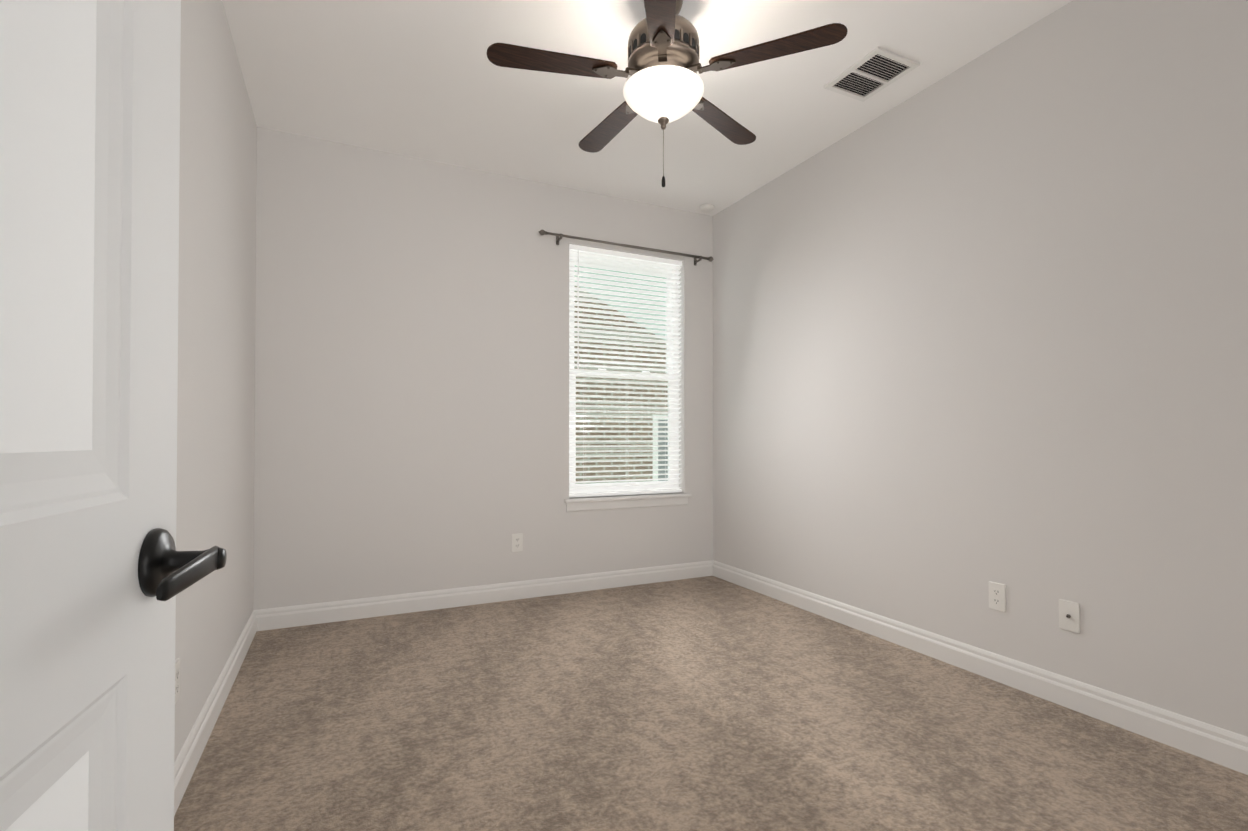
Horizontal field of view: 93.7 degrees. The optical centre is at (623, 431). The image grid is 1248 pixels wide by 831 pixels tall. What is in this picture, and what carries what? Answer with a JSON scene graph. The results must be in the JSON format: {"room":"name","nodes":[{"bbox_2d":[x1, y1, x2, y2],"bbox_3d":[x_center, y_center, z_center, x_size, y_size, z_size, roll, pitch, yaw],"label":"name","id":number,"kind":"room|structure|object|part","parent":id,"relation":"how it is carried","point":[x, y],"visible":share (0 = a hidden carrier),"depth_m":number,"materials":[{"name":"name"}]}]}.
{"room":"empty bedroom","nodes":[
{"label":"empty bedroom","id":0,"kind":"room"},
{"bbox_2d":[174,0,256,761],"bbox_3d":[-0.937,-0.318,0.786,0.150,2.740,5.530,0,-1,-26],"label":"wall","id":1,"kind":"structure","parent":0,"point":[216,327],"depth_m":2.16,"materials":[{"name":"white paint"}]},
{"bbox_2d":[175,658,179,703],"bbox_3d":[-1.281,0.717,1.673,0.008,0.116,0.072,0,-1,-26],"label":"electrical outlet","id":2,"kind":"object","parent":1,"relation":"attached to","point":[177,678],"visible":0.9,"depth_m":1.68,"materials":[{"name":"white plastic"}]},
{"bbox_2d":[174,611,256,815],"bbox_3d":[-1.194,1.004,1.498,0.017,0.112,3.664,0,-1,-26],"label":"baseboard","id":3,"kind":"structure","parent":1,"relation":"attached to","point":[189,756],"depth_m":2.04,"materials":[{"name":"white wood"}]},
{"bbox_2d":[253,127,712,609],"bbox_3d":[-0.694,-0.283,3.887,2.975,2.740,0.150,0,-1,-26],"label":"wall","id":4,"kind":"structure","parent":0,"point":[412,378],"depth_m":3.57,"materials":[{"name":"white paint"}]},
{"bbox_2d":[253,560,713,630],"bbox_3d":[-0.658,1.030,3.797,2.975,0.112,0.017,0,-1,-26],"label":"baseboard","id":5,"kind":"structure","parent":4,"relation":"attached to","point":[303,615],"depth_m":3.63,"materials":[{"name":"white wood"}]},
{"bbox_2d":[512,533,522,551],"bbox_3d":[-0.691,0.722,3.789,0.072,0.116,0.008,0,-1,-26],"label":"electrical outlet","id":6,"kind":"object","parent":4,"relation":"attached to","point":[517,542],"visible":1,"depth_m":3.79,"materials":[{"name":"white plastic"}]},
{"bbox_2d":[538,229,713,265],"bbox_3d":[0.046,-1.285,4.118,1.362,0.070,0.094,0,-1,-26],"label":"curtain rod","id":7,"kind":"object","parent":4,"relation":"attached to","point":[542,232],"visible":1,"depth_m":4.07,"materials":[{"name":"grey metal"}]},
{"bbox_2d":[564,250,691,511],"bbox_3d":[0.019,-0.363,4.199,0.980,1.823,0.176,0,-1,-26],"label":"window","id":8,"kind":"structure","parent":4,"relation":"in","point":[620,385],"depth_m":4.22,"materials":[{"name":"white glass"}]},
{"bbox_3d":[-0.007,-0.406,4.254,0.910,1.735,0.056,0,-1,-26],"label":"vinyl window frame","id":9,"kind":"part","parent":8,"relation":"part of","materials":[{"name":"white plastic"}]},
{"bbox_2d":[569,244,681,496],"bbox_3d":[0.026,-0.412,4.186,0.894,1.722,0.056,0,-1,-26],"label":"window blinds","id":10,"kind":"object","parent":8,"relation":"attached to","point":[621,255],"visible":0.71,"depth_m":4.18,"materials":[{"name":"white plastic"}]},
{"bbox_3d":[0.030,0.504,4.167,0.980,0.088,0.126,0,-1,-26],"label":"window stool apron","id":11,"kind":"part","parent":8,"relation":"part of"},
{"bbox_2d":[222,0,1072,215],"bbox_3d":[0.471,-1.740,1.479,3.275,0.120,5.530,0,-1,-26],"label":"ceiling","id":12,"kind":"structure","parent":0,"point":[425,79],"depth_m":2.78,"materials":[{"name":"white paint"}]},
{"bbox_2d":[487,0,847,186],"bbox_3d":[0.120,-1.307,2.300,1.272,0.727,1.247,0,-1,-26],"label":"ceiling fan","id":13,"kind":"object","parent":12,"relation":"hanging from","point":[663,85],"visible":1,"depth_m":2.17,"materials":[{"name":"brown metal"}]},
{"bbox_3d":[0.153,-1.078,2.267,0.004,0.184,0.004,0,-1,-26],"label":"chain","id":14,"kind":"part","parent":13,"relation":"part of","materials":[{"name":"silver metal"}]},
{"bbox_3d":[0.153,-1.266,2.269,0.312,0.118,0.312,0,-1,-26],"label":"lamp shade","id":15,"kind":"part","parent":13,"relation":"part of","materials":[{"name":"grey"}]},
{"bbox_3d":[0.153,-1.496,2.271,0.278,0.350,0.278,0,-1,-26],"label":"motor","id":16,"kind":"part","parent":13,"relation":"part of","materials":[{"name":"grey metal"}]},
{"bbox_2d":[700,204,714,212],"bbox_3d":[0.609,-1.630,4.290,0.108,0.035,0.108,0,-1,-26],"label":"smoke detector","id":17,"kind":"object","parent":12,"relation":"attached to","point":[706,208],"visible":1,"depth_m":4.26,"materials":[{"name":"white plastic"}]},
{"bbox_2d":[824,47,919,101],"bbox_3d":[1.151,-1.659,2.736,0.265,0.012,0.318,0,-1,-26],"label":"ceiling vent","id":18,"kind":"object","parent":12,"relation":"in","point":[871,73],"visible":1,"depth_m":2.72,"materials":[{"name":"white metal"}]},
{"bbox_2d":[174,576,1247,830],"bbox_3d":[0.471,1.110,1.446,3.275,0.100,5.530,0,-1,-26],"label":"floor","id":19,"kind":"structure","parent":0,"point":[706,704],"depth_m":2.04,"materials":[{"name":"carpet"}]},
{"bbox_2d":[713,0,1247,736],"bbox_3d":[1.542,-0.295,2.842,0.150,2.740,3.970,0,-1,-26],"label":"wall","id":20,"kind":"structure","parent":0,"point":[979,322],"depth_m":2.42,"materials":[{"name":"white paint"}]},
{"bbox_2d":[713,561,1247,774],"bbox_3d":[1.477,1.019,2.770,0.017,0.112,3.684,0,-1,-26],"label":"baseboard","id":21,"kind":"structure","parent":20,"relation":"attached to","point":[1218,745],"depth_m":2.37,"materials":[{"name":"white wood"}]},
{"bbox_2d":[989,581,1005,611],"bbox_3d":[1.605,0.712,2.517,0.008,0.116,0.072,0,-1,-26],"label":"outlet","id":22,"kind":"object","parent":20,"relation":"attached to","point":[997,596],"visible":1,"depth_m":2.51,"materials":[{"name":"white plastic"}]},
{"bbox_2d":[1059,599,1079,632],"bbox_3d":[1.721,0.717,2.265,0.016,0.116,0.072,0,-1,-26],"label":"outlet","id":23,"kind":"object","parent":20,"relation":"attached to","point":[1069,615],"visible":1,"depth_m":2.26,"materials":[{"name":"white plastic"}]},
{"bbox_3d":[1.035,-0.322,0.463,3.125,2.740,0.120,0,-1,-26],"label":"wall","id":24,"kind":"structure","parent":0,"visible":0},
{"bbox_2d":[0,0,226,830],"bbox_3d":[-0.382,0.019,0.281,0.159,2.030,0.778,0,-1,-20],"label":"door leaf","id":25,"kind":"structure","parent":24,"relation":"in","point":[98,572],"depth_m":0.48,"materials":[{"name":"white wood"}]},
{"bbox_3d":[-0.429,0.132,0.557,0.062,0.068,0.156,0,-1,-20],"label":"handle","id":26,"kind":"part","parent":25,"relation":"part of","materials":[{"name":"black metal"}]},
{"label":"outside","id":27,"kind":"structure","parent":0,"visible":0},
{"bbox_2d":[574,265,667,483],"bbox_3d":[-1.093,-6.312,10.587,32.000,17.050,12.150,0,-1,-26],"label":"view","id":28,"kind":"structure","parent":27,"point":[618,428],"depth_m":7.81,"materials":[{"name":"beige brick"}]}
]}

